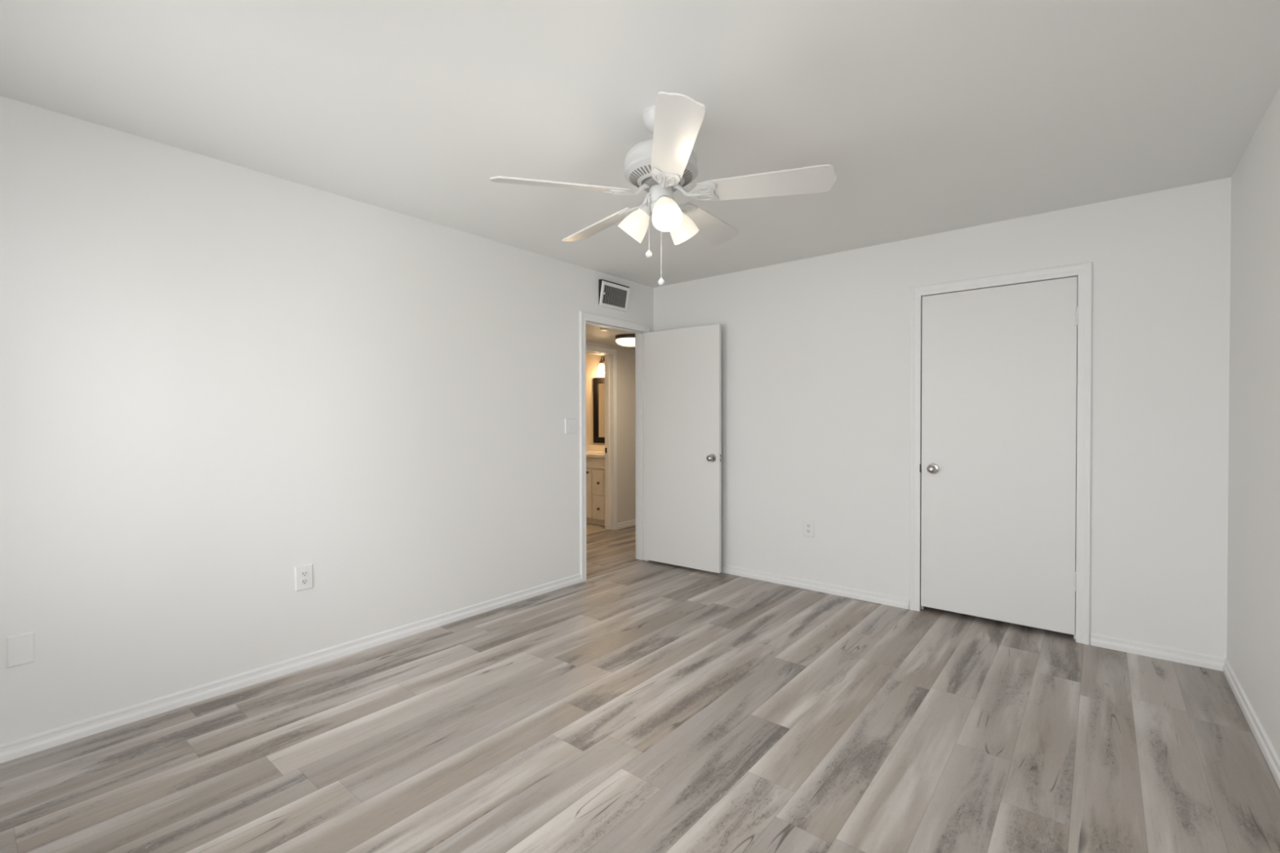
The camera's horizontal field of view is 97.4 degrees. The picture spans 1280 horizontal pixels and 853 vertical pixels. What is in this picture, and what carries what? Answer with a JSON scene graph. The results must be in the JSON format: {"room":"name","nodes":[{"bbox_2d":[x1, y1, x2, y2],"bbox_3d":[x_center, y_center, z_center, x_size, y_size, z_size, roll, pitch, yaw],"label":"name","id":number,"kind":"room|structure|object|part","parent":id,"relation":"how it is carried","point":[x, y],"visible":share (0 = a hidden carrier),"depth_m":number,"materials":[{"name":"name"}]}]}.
{"room":"empty bedroom","nodes":[
{"label":"empty bedroom","id":0,"kind":"room"},
{"bbox_2d":[0,95,653,743],"bbox_3d":[-0.747,-0.014,4.095,0.120,2.440,6.600,0,1,39],"label":"wall","id":1,"kind":"structure","parent":0,"point":[219,380],"depth_m":2.63,"materials":[{"name":"paint"}]},
{"bbox_2d":[5,631,35,668],"bbox_3d":[-2.311,0.833,2.097,0.008,0.116,0.072,0,1,39],"label":"wall plate","id":2,"kind":"object","parent":1,"relation":"attached to","point":[20,648],"visible":1,"depth_m":2.10,"materials":[{"name":"white plastic"}]},
{"bbox_2d":[0,573,581,763],"bbox_3d":[-1.585,1.187,2.980,0.014,0.066,3.550,0,1,39],"label":"baseboard","id":3,"kind":"structure","parent":1,"relation":"attached to","point":[24,746],"depth_m":2.62,"materials":[{"name":"white wood"}]},
{"bbox_2d":[294,564,312,591],"bbox_3d":[-1.698,0.764,2.841,0.009,0.124,0.082,0,1,39],"label":"wall outlet","id":4,"kind":"object","parent":1,"relation":"attached to","point":[303,574],"visible":1,"depth_m":2.84,"materials":[{"name":"white plastic"}]},
{"bbox_2d":[300,570,308,577],"bbox_3d":[-1.696,0.745,2.839,0.002,0.027,0.034,0,1,39],"label":"receptacle","id":5,"kind":"object","parent":4,"relation":"attached to","point":[303,573],"depth_m":2.84,"materials":[{"name":"white plastic"}]},
{"bbox_2d":[300,578,308,584],"bbox_3d":[-1.696,0.784,2.840,0.002,0.027,0.034,0,1,39],"label":"receptacle","id":6,"kind":"object","parent":4,"relation":"attached to","point":[303,581],"depth_m":2.84,"materials":[{"name":"white plastic"}]},
{"bbox_2d":[564,418,576,434],"bbox_3d":[-0.521,-0.003,4.261,0.019,0.116,0.116,0,1,39],"label":"light switch","id":7,"kind":"object","parent":1,"relation":"attached to","point":[570,424],"visible":1,"depth_m":4.25,"materials":[{"name":"white plastic"}]},
{"bbox_2d":[598,279,630,311],"bbox_3d":[-0.218,-1.074,4.625,0.080,0.212,0.340,0,1,39],"label":"air vent","id":8,"kind":"object","parent":1,"relation":"in","point":[611,295],"visible":0.99,"depth_m":4.60,"materials":[{"name":"white plastic"}]},
{"bbox_2d":[579,311,649,582],"bbox_3d":[-0.231,0.153,4.725,0.152,2.090,0.885,0,1,39],"label":"door frame","id":9,"kind":"structure","parent":1,"relation":"attached to","point":[585,318],"depth_m":4.89,"materials":[{"name":"white wood"}]},
{"bbox_2d":[644,324,721,573],"bbox_3d":[0.343,0.176,4.724,0.768,1.994,0.153,0,1,37],"label":"door","id":10,"kind":"structure","parent":1,"relation":"in","point":[682,366],"depth_m":4.69,"materials":[{"name":"paint"}]},
{"bbox_3d":[0.565,0.254,4.501,0.066,0.066,0.064,0,1,37],"label":"knob","id":11,"kind":"part","parent":10,"relation":"part of","materials":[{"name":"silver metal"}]},
{"bbox_2d":[586,353,604,444],"bbox_3d":[-0.642,-0.031,7.516,1.700,2.400,0.180,0,1,39],"label":"wall","id":12,"kind":"structure","parent":0,"point":[593,361],"depth_m":7.40,"materials":[{"name":"paint"}]},
{"bbox_2d":[586,444,604,451],"bbox_3d":[-0.407,0.281,7.194,0.915,0.082,0.020,0,1,39],"label":"backsplash","id":13,"kind":"structure","parent":12,"relation":"attached to","point":[588,447],"depth_m":7.32,"materials":[{"name":"tile"}]},
{"bbox_2d":[593,377,604,443],"bbox_3d":[-0.366,-0.208,7.153,0.615,0.850,0.028,0,1,39],"label":"wall mirror","id":14,"kind":"object","parent":12,"relation":"attached to","point":[598,383],"visible":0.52,"depth_m":7.28,"materials":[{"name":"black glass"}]},
{"bbox_2d":[598,383,604,437],"bbox_3d":[-0.364,-0.208,7.155,0.459,0.694,0.006,0,1,39],"label":"mirror glass","id":15,"kind":"object","parent":14,"relation":"attached to","point":[601,386],"depth_m":7.26,"materials":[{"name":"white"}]},
{"bbox_2d":[596,355,604,373],"bbox_3d":[-0.346,-0.793,7.035,0.460,0.218,0.173,0,1,39],"label":"vanity light","id":16,"kind":"object","parent":12,"relation":"attached to","point":[601,369],"visible":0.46,"depth_m":7.09,"materials":[{"name":"white glass"}]},
{"bbox_3d":[-0.487,-0.739,7.115,0.116,0.110,0.116,0,1,39],"label":"lamp shade","id":17,"kind":"part","parent":16,"relation":"part of","materials":[{"name":"white glass"}]},
{"bbox_2d":[586,324,635,348],"bbox_3d":[-0.363,-1.131,5.577,1.180,0.440,3.800,0,1,39],"label":"ceiling","id":18,"kind":"structure","parent":0,"point":[593,334],"depth_m":5.65,"materials":[{"name":"paint"}]},
{"bbox_2d":[600,327,611,330],"bbox_3d":[-0.307,-0.888,5.095,0.116,0.034,0.116,0,1,39],"label":"smoke detector","id":19,"kind":"object","parent":18,"relation":"attached to","point":[601,328],"visible":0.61,"depth_m":5.07,"materials":[{"name":"white plastic"}]},
{"bbox_2d":[615,333,635,346],"bbox_3d":[-0.097,-0.861,5.667,0.304,0.103,0.304,0,1,39],"label":"ceiling light","id":20,"kind":"object","parent":18,"relation":"attached to","point":[623,340],"visible":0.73,"depth_m":5.55,"materials":[{"name":"white glass"}]},
{"bbox_2d":[586,342,635,523],"bbox_3d":[-0.770,-0.084,5.925,0.120,2.540,3.800,0,1,39],"label":"wall","id":21,"kind":"structure","parent":0,"point":[626,500],"depth_m":6.56,"materials":[{"name":"paint"}]},
{"bbox_2d":[586,345,617,529],"bbox_3d":[-0.577,0.153,6.151,0.138,2.060,0.830,0,1,39],"label":"door frame","id":22,"kind":"structure","parent":21,"relation":"attached to","point":[611,354],"depth_m":6.41,"materials":[{"name":"white wood"}]},
{"bbox_2d":[617,519,635,528],"bbox_3d":[0.114,1.141,6.906,0.014,0.066,1.185,0,1,39],"label":"baseboard","id":23,"kind":"structure","parent":21,"relation":"attached to","point":[633,522],"depth_m":6.57,"materials":[{"name":"white wood"}]},
{"bbox_2d":[0,523,1279,852],"bbox_3d":[-0.419,1.238,3.841,6.723,0.060,6.600,0,1,39],"label":"floor","id":24,"kind":"structure","parent":0,"point":[645,706],"depth_m":2.15,"materials":[{"name":"laminate"}]},
{"bbox_2d":[586,457,604,525],"bbox_3d":[-0.574,0.768,6.995,0.915,0.812,0.551,0,1,39],"label":"vanity cabinet","id":25,"kind":"object","parent":24,"relation":"on","point":[595,467],"visible":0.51,"depth_m":6.65,"materials":[{"name":"beige wood"}]},
{"bbox_3d":[-0.699,0.799,6.793,0.318,0.580,0.022,0,1,39],"label":"cabinet door","id":26,"kind":"part","parent":25,"relation":"part of","materials":[{"name":"beige wood"}]},
{"bbox_2d":[586,444,604,457],"bbox_3d":[-0.576,0.302,6.996,0.925,0.120,0.543,0,1,39],"label":"countertop","id":27,"kind":"structure","parent":25,"relation":"on","point":[592,451],"depth_m":7.21,"materials":[{"name":"stone"}]},
{"bbox_3d":[-0.723,0.433,6.810,0.896,0.123,0.018,0,1,39],"label":"false drawer","id":28,"kind":"part","parent":25,"relation":"part of","materials":[{"name":"beige wood"}]},
{"bbox_3d":[-0.470,0.658,6.605,0.242,0.296,0.018,0,1,39],"label":"drawer","id":29,"kind":"part","parent":25,"relation":"part of","materials":[{"name":"beige wood"}]},
{"bbox_3d":[-0.469,0.953,6.608,0.242,0.274,0.018,0,1,39],"label":"drawer","id":30,"kind":"part","parent":25,"relation":"part of","materials":[{"name":"beige wood"}]},
{"bbox_2d":[586,560,644,578],"bbox_3d":[-0.213,1.196,4.723,0.044,0.004,0.765,0,1,39],"label":"threshold","id":31,"kind":"object","parent":24,"relation":"on","point":[638,561],"visible":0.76,"depth_m":4.70,"materials":[{"name":"plastic"}]},
{"bbox_2d":[0,0,1279,288],"bbox_3d":[0.315,-1.268,2.444,3.843,0.100,5.420,0,1,39],"label":"ceiling","id":32,"kind":"structure","parent":0,"point":[929,117],"depth_m":2.07,"materials":[{"name":"paint"}]},
{"bbox_2d":[489,91,836,285],"bbox_3d":[0.088,-0.884,2.231,1.238,0.662,1.225,0,1,39],"label":"ceiling fan","id":33,"kind":"object","parent":32,"relation":"hanging from","point":[660,166],"visible":1,"depth_m":2.09,"materials":[{"name":"white metal"}]},
{"bbox_3d":[-0.288,-0.878,2.049,0.505,0.067,0.139,0,1,-21],"label":"blade","id":34,"kind":"part","parent":33,"relation":"part of","materials":[{"name":"white wood"}]},
{"bbox_3d":[-0.170,-0.893,2.500,0.139,0.051,0.505,-1,1,-39],"label":"blade","id":35,"kind":"part","parent":33,"relation":"part of","materials":[{"name":"white wood"}]},
{"bbox_3d":[-0.026,-0.798,2.232,0.131,0.137,0.113,0,1,39],"label":"lamp shade","id":36,"kind":"part","parent":33,"relation":"part of","materials":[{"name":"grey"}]},
{"bbox_3d":[0.035,-0.666,2.167,0.026,0.030,0.026,0,1,39],"label":"pull knob","id":37,"kind":"part","parent":33,"relation":"part of","materials":[{"name":"white plastic"}]},
{"bbox_3d":[0.083,-0.566,2.196,0.026,0.030,0.026,0,1,39],"label":"pull knob","id":38,"kind":"part","parent":33,"relation":"part of","materials":[{"name":"white plastic"}]},
{"bbox_3d":[0.094,-0.814,2.096,0.071,0.088,0.069,0,1,39],"label":"bulb","id":39,"kind":"part","parent":33,"relation":"part of","materials":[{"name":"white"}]},
{"bbox_3d":[0.097,-0.796,2.074,0.122,0.136,0.120,0,1,39],"label":"lamp shade","id":40,"kind":"part","parent":33,"relation":"part of","materials":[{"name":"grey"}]},
{"bbox_3d":[0.105,-0.906,1.796,0.139,0.056,0.505,0,1,-3],"label":"blade","id":41,"kind":"part","parent":33,"relation":"part of","materials":[{"name":"white wood"}]},
{"bbox_3d":[0.175,-0.798,2.259,0.112,0.136,0.132,0,1,39],"label":"lamp shade","id":42,"kind":"part","parent":33,"relation":"part of","materials":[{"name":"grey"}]},
{"bbox_3d":[0.296,-0.904,2.527,0.139,0.045,0.505,0,1,33],"label":"blade","id":43,"kind":"part","parent":33,"relation":"part of","materials":[{"name":"white wood"}]},
{"bbox_3d":[0.466,-0.898,2.091,0.505,0.045,0.139,0,1,15],"label":"blade","id":44,"kind":"part","parent":33,"relation":"part of","materials":[{"name":"white wood"}]},
{"bbox_2d":[653,177,1231,657],"bbox_3d":[1.555,-0.017,3.964,3.603,2.440,0.120,0,1,39],"label":"wall","id":45,"kind":"structure","parent":0,"point":[815,351],"depth_m":3.40,"materials":[{"name":"paint"}]},
{"bbox_2d":[803,519,814,537],"bbox_3d":[1.245,0.752,4.145,0.082,0.124,0.009,0,1,39],"label":"wall outlet","id":46,"kind":"object","parent":45,"relation":"attached to","point":[808,525],"visible":1,"depth_m":4.14,"materials":[{"name":"white plastic"}]},
{"bbox_2d":[721,564,1225,671],"bbox_3d":[1.520,1.171,3.921,3.588,0.066,0.014,0,1,39],"label":"baseboard","id":47,"kind":"structure","parent":45,"relation":"attached to","point":[1192,658],"depth_m":3.71,"materials":[{"name":"white wood"}]},
{"bbox_2d":[920,276,1078,635],"bbox_3d":[2.132,0.166,3.398,0.814,2.017,0.099,0,1,39],"label":"door","id":48,"kind":"structure","parent":45,"relation":"in","point":[999,363],"depth_m":3.38,"materials":[{"name":"paint"}]},
{"bbox_3d":[1.868,0.272,3.594,0.066,0.066,0.064,0,1,39],"label":"knob","id":49,"kind":"part","parent":48,"relation":"part of","materials":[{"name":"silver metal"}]},
{"bbox_2d":[909,262,1092,644],"bbox_3d":[2.174,0.149,3.448,0.929,2.117,0.136,0,1,39],"label":"door frame","id":50,"kind":"structure","parent":45,"relation":"attached to","point":[1083,272],"depth_m":3.15,"materials":[{"name":"white wood"}]},
{"bbox_2d":[1226,87,1279,758],"bbox_3d":[1.756,0.012,1.276,0.120,2.440,5.420,0,1,39],"label":"wall","id":51,"kind":"structure","parent":0,"point":[1253,591],"depth_m":2.27,"materials":[{"name":"paint"}]},
{"bbox_2d":[1222,657,1279,788],"bbox_3d":[1.484,1.202,1.061,0.014,0.066,4.480,0,1,39],"label":"baseboard","id":52,"kind":"structure","parent":51,"relation":"attached to","point":[1269,753],"depth_m":2.23,"materials":[{"name":"white wood"}]}
]}

